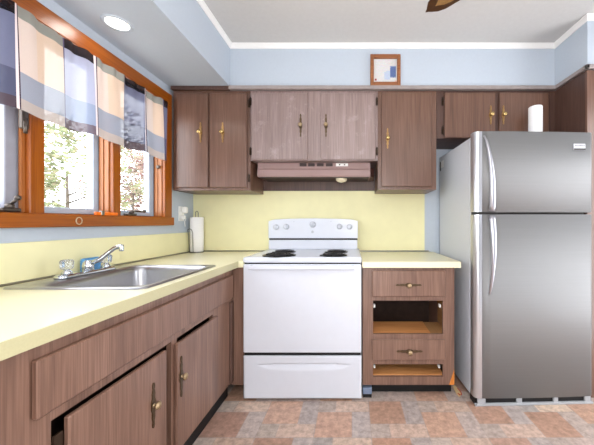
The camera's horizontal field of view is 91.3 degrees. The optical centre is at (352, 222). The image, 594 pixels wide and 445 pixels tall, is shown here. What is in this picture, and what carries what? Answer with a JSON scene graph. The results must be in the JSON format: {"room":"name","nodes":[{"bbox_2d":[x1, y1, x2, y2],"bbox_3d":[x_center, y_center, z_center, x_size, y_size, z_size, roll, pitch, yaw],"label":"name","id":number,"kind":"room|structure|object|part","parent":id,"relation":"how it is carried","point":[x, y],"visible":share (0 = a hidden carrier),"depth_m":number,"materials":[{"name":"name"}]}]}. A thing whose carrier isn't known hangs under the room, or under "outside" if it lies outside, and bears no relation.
{"room":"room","nodes":[
{"label":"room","id":0,"kind":"room"},
{"bbox_2d":[44,120,143,209],"bbox_3d":[-5.929,-0.567,6.002,4.436,4.406,3.398,0,0,-36],"label":"tree","id":1,"kind":"object","parent":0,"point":[51,177],"visible":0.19,"depth_m":6.00,"materials":[{"name":"green plant"}]},
{"bbox_2d":[0,0,192,243],"bbox_3d":[-1.430,-0.102,-0.172,0.120,2.472,5.257,0,0,0],"label":"wall","id":2,"kind":"structure","parent":0,"point":[7,235],"depth_m":1.56,"materials":[{"name":"blue paint"}]},
{"bbox_2d":[0,104,28,211],"bbox_3d":[-1.397,-0.456,0.995,0.129,0.826,0.388,0,0,0],"label":"window","id":3,"kind":"structure","parent":2,"relation":"in","point":[9,197],"depth_m":1.15,"materials":[{"name":"white glass"}]},
{"bbox_3d":[-1.407,-0.456,0.997,0.035,0.820,0.382,0,0,0],"label":"screen frame","id":4,"kind":"part","parent":3,"relation":"part of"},
{"bbox_3d":[-1.361,-0.077,1.132,0.055,0.066,0.070,0,0,0],"label":"crank handle","id":5,"kind":"part","parent":3,"relation":"part of","materials":[{"name":"silver metal"}]},
{"bbox_2d":[44,133,98,214],"bbox_3d":[-1.443,-0.457,1.425,0.038,0.825,0.353,0,0,0],"label":"window","id":6,"kind":"structure","parent":2,"relation":"in","point":[92,140],"depth_m":1.57,"materials":[{"name":"grey plastic"}]},
{"bbox_2d":[2,212,156,216],"bbox_3d":[-1.420,-0.456,1.423,0.100,0.898,1.245,0,0,0],"label":"trim","id":7,"kind":"structure","parent":2,"relation":"attached to","point":[2,212],"depth_m":1.40,"materials":[{"name":"orange wood"}]},
{"bbox_2d":[0,0,173,227],"bbox_3d":[-1.349,-0.464,1.423,0.042,0.969,1.405,0,0,0],"label":"trim","id":8,"kind":"structure","parent":2,"relation":"attached to","point":[41,13],"depth_m":1.40,"materials":[{"name":"orange wood"}]},
{"bbox_2d":[94,211,117,215],"bbox_3d":[-1.337,-0.050,1.548,0.018,0.024,0.140,0,0,0],"label":"strip","id":9,"kind":"object","parent":8,"relation":"on","point":[99,212],"visible":1,"depth_m":1.54,"materials":[{"name":"orange plastic"}]},
{"bbox_2d":[0,232,189,283],"bbox_3d":[-1.365,0.165,1.024,0.009,0.166,2.849,0,0,0],"label":"backsplash","id":10,"kind":"structure","parent":2,"relation":"attached to","point":[20,261],"depth_m":1.38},
{"bbox_2d":[18,21,171,216],"bbox_3d":[-1.407,-0.456,1.423,0.125,0.836,1.405,0,0,0],"label":"trim","id":11,"kind":"structure","parent":2,"relation":"attached to","point":[34,140],"depth_m":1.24,"materials":[{"name":"orange wood"}]},
{"bbox_2d":[121,152,159,215],"bbox_3d":[-1.415,-0.456,1.845,0.095,0.826,0.399,0,0,0],"label":"window","id":12,"kind":"structure","parent":2,"relation":"in","point":[148,210],"depth_m":2.00,"materials":[{"name":"white plastic"}]},
{"bbox_3d":[-1.399,-0.064,1.831,0.046,0.042,0.136,0,0,9],"label":"crank handle","id":13,"kind":"part","parent":12,"relation":"part of","materials":[{"name":"silver metal"}]},
{"bbox_2d":[178,206,183,220],"bbox_3d":[-1.365,-0.070,2.275,0.008,0.117,0.074,0,0,0],"label":"wall outlet","id":14,"kind":"object","parent":2,"relation":"attached to","point":[180,213],"visible":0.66,"depth_m":2.26,"materials":[{"name":"white plastic"}]},
{"bbox_2d":[182,206,187,213],"bbox_3d":[-1.342,-0.100,2.282,0.036,0.057,0.048,0,0,0],"label":"night light","id":15,"kind":"object","parent":2,"relation":"attached to","point":[184,209],"visible":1,"depth_m":2.27,"materials":[{"name":"white plastic"}]},
{"bbox_2d":[0,250,428,286],"bbox_3d":[-0.352,0.244,1.025,2.014,0.010,2.850,0,0,0],"label":"trim","id":16,"kind":"structure","parent":2,"relation":"attached to","point":[52,276],"depth_m":1.87,"materials":[{"name":"metal"}]},
{"bbox_2d":[53,0,229,87],"bbox_3d":[-1.143,-1.177,-0.172,0.454,0.322,5.257,0,0,0],"label":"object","id":17,"kind":"structure","parent":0,"point":[175,41],"depth_m":1.63,"materials":[{"name":"blue paint"}]},
{"bbox_2d":[100,14,133,32],"bbox_3d":[-1.200,-1.013,1.455,0.136,0.005,0.136,0,0,0],"label":"recessed light","id":18,"kind":"object","parent":17,"relation":"in","point":[117,23],"visible":1,"depth_m":1.45,"materials":[{"name":"white glass"}]},
{"bbox_2d":[196,0,593,48],"bbox_3d":[0.610,-1.320,-0.332,3.051,0.036,4.937,0,0,0],"label":"trim","id":19,"kind":"structure","parent":17,"relation":"attached to","point":[589,16],"depth_m":2.12,"materials":[{"name":"white paint"}]},
{"bbox_2d":[193,366,593,444],"bbox_3d":[0.383,1.134,-0.112,3.745,0.001,5.377,0,0,0],"label":"floor","id":20,"kind":"structure","parent":0,"point":[388,417],"depth_m":1.61,"materials":[{"name":"tile"}]},
{"bbox_2d":[0,267,244,444],"bbox_3d":[-1.033,0.712,1.030,0.666,0.841,2.820,0,0,0],"label":"base cabinet","id":21,"kind":"object","parent":20,"relation":"on","point":[156,372],"visible":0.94,"depth_m":1.03,"materials":[{"name":"brown wood"}]},
{"bbox_3d":[-0.769,0.759,0.967,0.018,0.474,0.403,0,0,0],"label":"door","id":22,"kind":"part","parent":21,"relation":"part of","materials":[{"name":"brown wood"}]},
{"bbox_2d":[0,251,261,360],"bbox_3d":[-1.034,0.269,1.024,0.671,0.040,2.848,0,0,0],"label":"countertop","id":23,"kind":"structure","parent":21,"relation":"on","point":[29,319],"depth_m":0.89,"materials":[{"name":"yellow laminate"}]},
{"bbox_2d":[53,244,123,279],"bbox_3d":[-1.196,0.174,1.345,0.158,0.135,0.290,0,0,0],"label":"faucet","id":24,"kind":"object","parent":23,"relation":"on","point":[88,268],"visible":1,"depth_m":1.33,"materials":[{"name":"silver metal"}]},
{"bbox_3d":[-1.248,0.183,1.245,0.043,0.044,0.043,0,0,23],"label":"knob","id":25,"kind":"part","parent":24,"relation":"part of","materials":[{"name":"clear plastic"}]},
{"bbox_3d":[-1.248,0.213,1.245,0.040,0.024,0.039,0,0,0],"label":"handle stem","id":26,"kind":"part","parent":24,"relation":"part of","materials":[{"name":"silver metal"}]},
{"bbox_3d":[-1.248,0.233,1.345,0.054,0.017,0.290,0,0,0],"label":"plate","id":27,"kind":"part","parent":24,"relation":"part of","materials":[{"name":"silver metal"}]},
{"bbox_3d":[-1.189,0.157,1.370,0.137,0.100,0.028,0,0,-23],"label":"spout","id":28,"kind":"part","parent":24,"relation":"part of","materials":[{"name":"silver metal"}]},
{"bbox_3d":[-1.248,0.213,1.445,0.040,0.024,0.039,0,0,0],"label":"handle stem","id":29,"kind":"part","parent":24,"relation":"part of","materials":[{"name":"silver metal"}]},
{"bbox_3d":[-1.248,0.183,1.445,0.043,0.044,0.043,0,0,23],"label":"knob","id":30,"kind":"part","parent":24,"relation":"part of","materials":[{"name":"clear plastic"}]},
{"bbox_2d":[80,257,100,270],"bbox_3d":[-1.336,0.213,1.455,0.028,0.069,0.100,0,0,0],"label":"sponge","id":31,"kind":"object","parent":23,"relation":"on","point":[96,265],"visible":0.44,"depth_m":1.45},
{"bbox_2d":[3,265,215,289],"bbox_3d":[-1.044,0.328,1.347,0.544,0.172,0.586,0,0,0],"label":"sink","id":32,"kind":"object","parent":23,"relation":"in","point":[124,277],"visible":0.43,"depth_m":1.42,"materials":[{"name":"silver metal"}]},
{"bbox_2d":[188,211,203,252],"bbox_3d":[-1.297,0.075,2.371,0.114,0.346,0.123,0,0,0],"label":"paper towel holder","id":33,"kind":"object","parent":23,"relation":"on","point":[196,211],"visible":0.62,"depth_m":2.32,"materials":[{"name":"grey metal"}]},
{"bbox_3d":[-1.319,0.145,2.316,0.050,0.193,0.025,0,0,27],"label":"tension arm","id":34,"kind":"part","parent":33,"relation":"part of","materials":[{"name":"grey metal"}]},
{"bbox_2d":[190,217,203,251],"bbox_3d":[-1.297,0.098,2.375,0.103,0.285,0.103,0,0,0],"label":"paper towel roll","id":35,"kind":"object","parent":33,"relation":"on","point":[196,223],"visible":0.99,"depth_m":2.33,"materials":[{"name":"white paper"}]},
{"bbox_3d":[-0.769,0.406,1.254,0.018,0.145,1.132,0,0,0],"label":"false drawer","id":36,"kind":"part","parent":21,"relation":"part of","materials":[{"name":"brown wood"}]},
{"bbox_3d":[-0.758,0.697,1.086,0.004,0.170,0.024,0,0,0],"label":"handle plate","id":37,"kind":"part","parent":21,"relation":"part of","materials":[{"name":"brown metal"}]},
{"bbox_3d":[-0.745,0.697,1.086,0.025,0.031,0.031,0,0,0],"label":"knob","id":38,"kind":"part","parent":21,"relation":"part of","materials":[{"name":"gold metal"}]},
{"bbox_3d":[-0.758,0.682,1.263,0.004,0.180,0.024,0,0,0],"label":"handle plate","id":39,"kind":"part","parent":21,"relation":"part of","materials":[{"name":"brown metal"}]},
{"bbox_3d":[-0.745,0.682,1.263,0.025,0.031,0.031,0,0,0],"label":"knob","id":40,"kind":"part","parent":21,"relation":"part of","materials":[{"name":"gold metal"}]},
{"bbox_3d":[-0.769,0.762,1.425,0.018,0.468,0.374,0,0,0],"label":"door","id":41,"kind":"part","parent":21,"relation":"part of","materials":[{"name":"brown wood"}]},
{"bbox_3d":[-0.771,0.763,1.816,0.014,0.518,0.042,0,0,0],"label":"corner post","id":42,"kind":"part","parent":21,"relation":"part of","materials":[{"name":"brown wood"}]},
{"bbox_2d":[243,218,361,397],"bbox_3d":[-0.319,0.549,2.096,0.754,1.167,0.672,0,0,0],"label":"stove","id":43,"kind":"object","parent":20,"relation":"on","point":[302,294],"visible":1,"depth_m":1.81,"materials":[{"name":"white metal"}]},
{"bbox_3d":[-0.317,0.280,1.784,0.663,0.024,0.047,0,0,0],"label":"handle","id":44,"kind":"part","parent":43,"relation":"part of","materials":[{"name":"white metal"}]},
{"bbox_3d":[-0.319,0.546,1.817,0.750,0.563,0.019,0,0,0],"label":"oven door","id":45,"kind":"part","parent":43,"relation":"part of","materials":[{"name":"white metal"}]},
{"bbox_3d":[-0.318,0.983,1.817,0.750,0.270,0.019,0,0,0],"label":"drawer","id":46,"kind":"part","parent":43,"relation":"part of","materials":[{"name":"white metal"}]},
{"bbox_2d":[243,249,361,262],"bbox_3d":[-0.319,0.239,2.119,0.754,0.036,0.621,0,0,0],"label":"cooktop","id":47,"kind":"object","parent":43,"relation":"in","point":[271,255],"depth_m":1.84,"materials":[{"name":"white metal"}]},
{"bbox_3d":[-0.326,0.048,2.392,0.738,0.164,0.080,0,0,0],"label":"control panel","id":48,"kind":"part","parent":43,"relation":"part of","materials":[{"name":"white metal"}]},
{"bbox_2d":[362,385,371,397],"bbox_3d":[0.096,1.103,1.869,0.060,0.059,0.052,0,0,0],"label":"block","id":49,"kind":"object","parent":20,"relation":"on","point":[367,389],"visible":0.89,"depth_m":1.84,"materials":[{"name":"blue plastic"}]},
{"bbox_2d":[361,263,453,390],"bbox_3d":[0.363,0.712,2.113,0.595,0.841,0.634,0,0,0],"label":"base cabinet","id":50,"kind":"object","parent":20,"relation":"on","point":[407,314],"visible":0.97,"depth_m":1.85,"materials":[{"name":"brown wood"}]},
{"bbox_3d":[0.074,0.672,2.150,0.016,0.763,0.560,0,0,0],"label":"panel","id":51,"kind":"part","parent":50,"relation":"part of","materials":[{"name":"brown wood"}]},
{"bbox_2d":[373,321,429,332],"bbox_3d":[0.318,0.733,1.978,0.389,0.017,0.214,0,0,0],"label":"shelf","id":52,"kind":"object","parent":50,"relation":"attached to","point":[378,326],"depth_m":1.97,"materials":[{"name":"brown wood"}]},
{"bbox_2d":[373,364,441,374],"bbox_3d":[0.360,1.006,1.956,0.474,0.016,0.169,0,0,0],"label":"shelf","id":53,"kind":"object","parent":50,"relation":"attached to","point":[380,369],"depth_m":1.93,"materials":[{"name":"brown wood"}]},
{"bbox_3d":[0.362,0.820,1.841,0.474,0.131,0.018,0,0,0],"label":"drawer","id":54,"kind":"part","parent":50,"relation":"part of","materials":[{"name":"brown wood"}]},
{"bbox_3d":[0.362,0.394,1.841,0.474,0.167,0.018,0,0,0],"label":"drawer","id":55,"kind":"part","parent":50,"relation":"part of","materials":[{"name":"brown wood"}]},
{"bbox_3d":[0.361,0.402,1.830,0.165,0.024,0.004,0,0,0],"label":"handle plate","id":56,"kind":"part","parent":50,"relation":"part of","materials":[{"name":"brown metal"}]},
{"bbox_3d":[0.366,0.828,1.830,0.165,0.024,0.004,0,0,0],"label":"handle plate","id":57,"kind":"part","parent":50,"relation":"part of","materials":[{"name":"brown metal"}]},
{"bbox_2d":[360,252,460,267],"bbox_3d":[0.378,0.270,2.134,0.630,0.038,0.628,0,0,0],"label":"countertop","id":58,"kind":"structure","parent":50,"relation":"on","point":[369,259],"depth_m":1.88,"materials":[{"name":"yellow laminate"}]},
{"bbox_3d":[0.580,0.614,1.986,0.130,0.254,0.229,0,0,0],"label":"drawer runner panel","id":59,"kind":"part","parent":50,"relation":"part of","materials":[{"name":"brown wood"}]},
{"bbox_3d":[0.653,0.672,2.150,0.016,0.763,0.560,0,0,0],"label":"panel","id":60,"kind":"part","parent":50,"relation":"part of","materials":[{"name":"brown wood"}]},
{"bbox_2d":[453,386,460,396],"bbox_3d":[0.703,1.131,1.909,0.035,0.005,0.125,0,0,0],"label":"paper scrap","id":61,"kind":"object","parent":20,"relation":"on","point":[457,391],"visible":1,"depth_m":1.90,"materials":[{"name":"beige paper"}]},
{"bbox_2d":[440,131,593,406],"bbox_3d":[1.121,0.285,2.069,0.757,1.696,0.712,0,0,-2],"label":"refrigerator","id":62,"kind":"object","parent":20,"relation":"on","point":[513,204],"visible":0.98,"depth_m":1.77,"materials":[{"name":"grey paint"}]},
{"bbox_3d":[0.839,-0.302,1.731,0.068,0.463,0.057,0,0,-2],"label":"handle","id":63,"kind":"part","parent":62,"relation":"part of","materials":[{"name":"silver metal"}]},
{"bbox_3d":[0.854,0.200,1.732,0.038,0.488,0.057,0,0,-2],"label":"handle","id":64,"kind":"part","parent":62,"relation":"part of","materials":[{"name":"silver metal"}]},
{"bbox_2d":[528,105,542,131],"bbox_3d":[1.296,-0.682,2.020,0.088,0.272,0.088,0,0,0],"label":"paper towel roll","id":65,"kind":"object","parent":62,"relation":"on","point":[535,112],"visible":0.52,"depth_m":1.99,"materials":[{"name":"white paper"}]},
{"bbox_3d":[1.154,0.518,1.796,0.709,1.136,0.063,0,0,-2],"label":"door","id":66,"kind":"part","parent":62,"relation":"part of","materials":[{"name":"metal"}]},
{"bbox_3d":[1.154,-0.314,1.796,0.709,0.499,0.063,0,0,-2],"label":"door","id":67,"kind":"part","parent":62,"relation":"part of","materials":[{"name":"metal"}]},
{"bbox_2d":[555,70,593,397],"bbox_3d":[1.825,0.073,2.124,0.617,2.118,0.662,0,0,0],"label":"pantry cabinet","id":68,"kind":"object","parent":20,"relation":"on","point":[574,101],"visible":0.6,"depth_m":1.87,"materials":[{"name":"brown wood"}]},
{"bbox_3d":[1.825,0.073,1.850,0.617,2.118,0.018,0,0,0],"label":"frame","id":69,"kind":"part","parent":68,"relation":"part of","materials":[{"name":"brown wood"}]},
{"bbox_2d":[230,49,558,90],"bbox_3d":[0.610,-1.176,2.297,3.051,0.324,0.320,0,0,0],"label":"wall","id":70,"kind":"structure","parent":0,"point":[247,66],"depth_m":2.14,"materials":[{"name":"blue paint"}]},
{"bbox_2d":[204,0,593,41],"bbox_3d":[0.383,-1.388,-0.112,3.745,0.100,5.377,0,0,0],"label":"ceiling","id":71,"kind":"structure","parent":0,"point":[241,20],"depth_m":1.89,"materials":[{"name":"white paint"}]},
{"bbox_2d":[426,0,459,11],"bbox_3d":[0.780,-1.165,0.955,0.905,0.344,0.905,0,0,5],"label":"ceiling fan","id":72,"kind":"object","parent":71,"relation":"hanging from","point":[433,5],"visible":1,"depth_m":1.39,"materials":[{"name":"brown wood"}]},
{"bbox_2d":[360,149,452,253],"bbox_3d":[0.383,-0.102,2.517,3.745,2.472,0.120,0,0,0],"label":"wall","id":73,"kind":"structure","parent":0,"point":[432,199],"depth_m":2.46,"materials":[{"name":"blue paint"}]},
{"bbox_2d":[173,91,262,194],"bbox_3d":[-1.054,-0.613,2.269,0.578,0.746,0.372,0,0,0],"label":"upper cabinet","id":74,"kind":"object","parent":73,"relation":"attached to","point":[212,129],"visible":1,"depth_m":2.12,"materials":[{"name":"brown wood"}]},
{"bbox_3d":[-1.195,-0.612,2.128,0.235,0.703,0.017,0,0,0],"label":"door","id":75,"kind":"part","parent":74,"relation":"part of","materials":[{"name":"brown wood"}]},
{"bbox_2d":[171,86,229,90],"bbox_3d":[-1.133,-1.001,2.126,0.434,0.028,0.028,0,0,0],"label":"trim","id":76,"kind":"structure","parent":74,"relation":"attached to","point":[173,88],"depth_m":2.11,"materials":[{"name":"brown wood"}]},
{"bbox_3d":[-1.130,-0.669,2.117,0.024,0.150,0.004,0,0,0],"label":"handle plate","id":77,"kind":"part","parent":74,"relation":"part of","materials":[{"name":"gold metal"}]},
{"bbox_3d":[-0.965,-0.669,2.117,0.024,0.150,0.004,0,0,0],"label":"handle plate","id":78,"kind":"part","parent":74,"relation":"part of","materials":[{"name":"gold metal"}]},
{"bbox_3d":[-0.925,-0.612,2.128,0.274,0.703,0.017,0,0,0],"label":"door","id":79,"kind":"part","parent":74,"relation":"part of","materials":[{"name":"brown wood"}]},
{"bbox_2d":[193,190,424,249],"bbox_3d":[-0.374,-0.017,2.453,1.989,0.529,0.006,0,0,0],"label":"backsplash","id":80,"kind":"structure","parent":73,"relation":"attached to","point":[385,221],"depth_m":2.45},
{"bbox_2d":[249,91,377,168],"bbox_3d":[-0.290,-0.725,2.269,0.960,0.522,0.372,0,0,0],"label":"upper cabinet","id":81,"kind":"object","parent":73,"relation":"attached to","point":[287,126],"visible":1,"depth_m":2.12,"materials":[{"name":"brown wood"}]},
{"bbox_3d":[-0.543,-0.716,2.128,0.416,0.494,0.017,0,0,0],"label":"door","id":82,"kind":"part","parent":81,"relation":"part of","materials":[{"name":"brown wood"}]},
{"bbox_3d":[-0.386,-0.721,2.117,0.024,0.170,0.004,0,0,0],"label":"handle plate","id":83,"kind":"part","parent":81,"relation":"part of","materials":[{"name":"brown metal"}]},
{"bbox_2d":[257,163,373,182],"bbox_3d":[-0.281,-0.391,2.322,0.907,0.144,0.245,0,0,0],"label":"range hood","id":84,"kind":"object","parent":81,"relation":"attached to","point":[270,172],"visible":1,"depth_m":2.21,"materials":[{"name":"brown metal"}]},
{"bbox_2d":[336,163,347,165],"bbox_3d":[-0.082,-0.447,2.210,0.094,0.022,0.012,0,0,0],"label":"switch plate","id":85,"kind":"object","parent":84,"relation":"attached to","point":[337,164],"depth_m":2.20,"materials":[{"name":"white plastic"}]},
{"bbox_3d":[-0.197,-0.721,2.117,0.024,0.170,0.004,0,0,0],"label":"handle plate","id":86,"kind":"part","parent":81,"relation":"part of","materials":[{"name":"brown metal"}]},
{"bbox_3d":[-0.034,-0.716,2.128,0.409,0.494,0.017,0,0,0],"label":"door","id":87,"kind":"part","parent":81,"relation":"part of","materials":[{"name":"brown wood"}]},
{"bbox_2d":[263,179,373,190],"bbox_3d":[-0.288,-0.367,2.447,0.952,0.192,0.006,0,0,0],"label":"wall panel","id":88,"kind":"object","parent":73,"relation":"attached to","point":[369,185],"visible":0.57,"depth_m":2.44,"materials":[{"name":"brown wood"}]},
{"bbox_2d":[375,91,435,193],"bbox_3d":[0.409,-0.616,2.269,0.438,0.740,0.372,0,0,0],"label":"upper cabinet","id":89,"kind":"object","parent":73,"relation":"attached to","point":[406,163],"visible":0.98,"depth_m":2.12,"materials":[{"name":"brown wood"}]},
{"bbox_2d":[436,91,554,148],"bbox_3d":[1.073,-0.808,2.269,0.886,0.356,0.372,0,0,0],"label":"upper cabinet","id":90,"kind":"object","parent":73,"relation":"attached to","point":[459,114],"visible":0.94,"depth_m":2.12,"materials":[{"name":"brown wood"}]},
{"bbox_3d":[0.875,-0.799,2.128,0.377,0.335,0.017,0,0,0],"label":"door","id":91,"kind":"part","parent":90,"relation":"part of","materials":[{"name":"brown wood"}]},
{"bbox_3d":[1.028,-0.799,2.117,0.024,0.140,0.004,0,0,0],"label":"handle plate","id":92,"kind":"part","parent":90,"relation":"part of","materials":[{"name":"gold metal"}]},
{"bbox_3d":[1.122,-0.799,2.117,0.024,0.140,0.004,0,0,0],"label":"handle plate","id":93,"kind":"part","parent":90,"relation":"part of","materials":[{"name":"gold metal"}]},
{"bbox_3d":[1.277,-0.799,2.128,0.367,0.335,0.017,0,0,0],"label":"door","id":94,"kind":"part","parent":90,"relation":"part of","materials":[{"name":"brown wood"}]},
{"bbox_2d":[555,21,593,86],"bbox_3d":[1.827,-1.176,1.989,0.617,0.324,0.296,0,0,0],"label":"wall","id":95,"kind":"structure","parent":0,"point":[577,51],"depth_m":1.94,"materials":[{"name":"blue paint"}]},
{"label":"outside","id":96,"kind":"structure","parent":0,"visible":0},
{"bbox_3d":[-7.750,1.684,4.000,12.500,0.100,20.000,0,0,0],"label":"floor","id":97,"kind":"structure","parent":96,"visible":0},
{"bbox_2d":[70,147,143,210],"bbox_3d":[-7.844,-0.736,9.930,3.587,4.745,3.740,0,0,0],"label":"tree","id":98,"kind":"object","parent":97,"relation":"on","point":[139,165],"visible":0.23,"depth_m":9.77,"materials":[{"name":"green plant"}]},
{"bbox_3d":[2.195,-0.102,-0.171,0.120,2.472,5.257,0,0,0],"label":"wall","id":99,"kind":"structure","parent":0,"visible":0},
{"bbox_2d":[229,64,593,90],"bbox_3d":[0.610,-1.000,1.978,3.051,0.027,0.318,0,0,0],"label":"trim","id":100,"kind":"structure","parent":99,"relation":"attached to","point":[587,66],"depth_m":2.10,"materials":[{"name":"white wood"}]},
{"bbox_2d":[370,54,400,84],"bbox_3d":[0.244,-1.131,2.121,0.224,0.233,0.026,0,0,0],"label":"picture frame","id":101,"kind":"object","parent":100,"relation":"on","point":[385,69],"visible":0.99,"depth_m":2.12,"materials":[{"name":"brown wood"}]},
{"bbox_3d":[-1.323,-0.810,1.359,0.044,0.048,1.277,0,0,0],"label":"curtain rod","id":102,"kind":"object","parent":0,"visible":0},
{"bbox_2d":[0,0,167,160],"bbox_3d":[-1.278,-0.627,1.355,0.038,0.415,1.230,0,0,0],"label":"valance","id":103,"kind":"object","parent":102,"relation":"hanging from","point":[44,75],"visible":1,"depth_m":1.30,"materials":[{"name":"fabric"}]}
]}

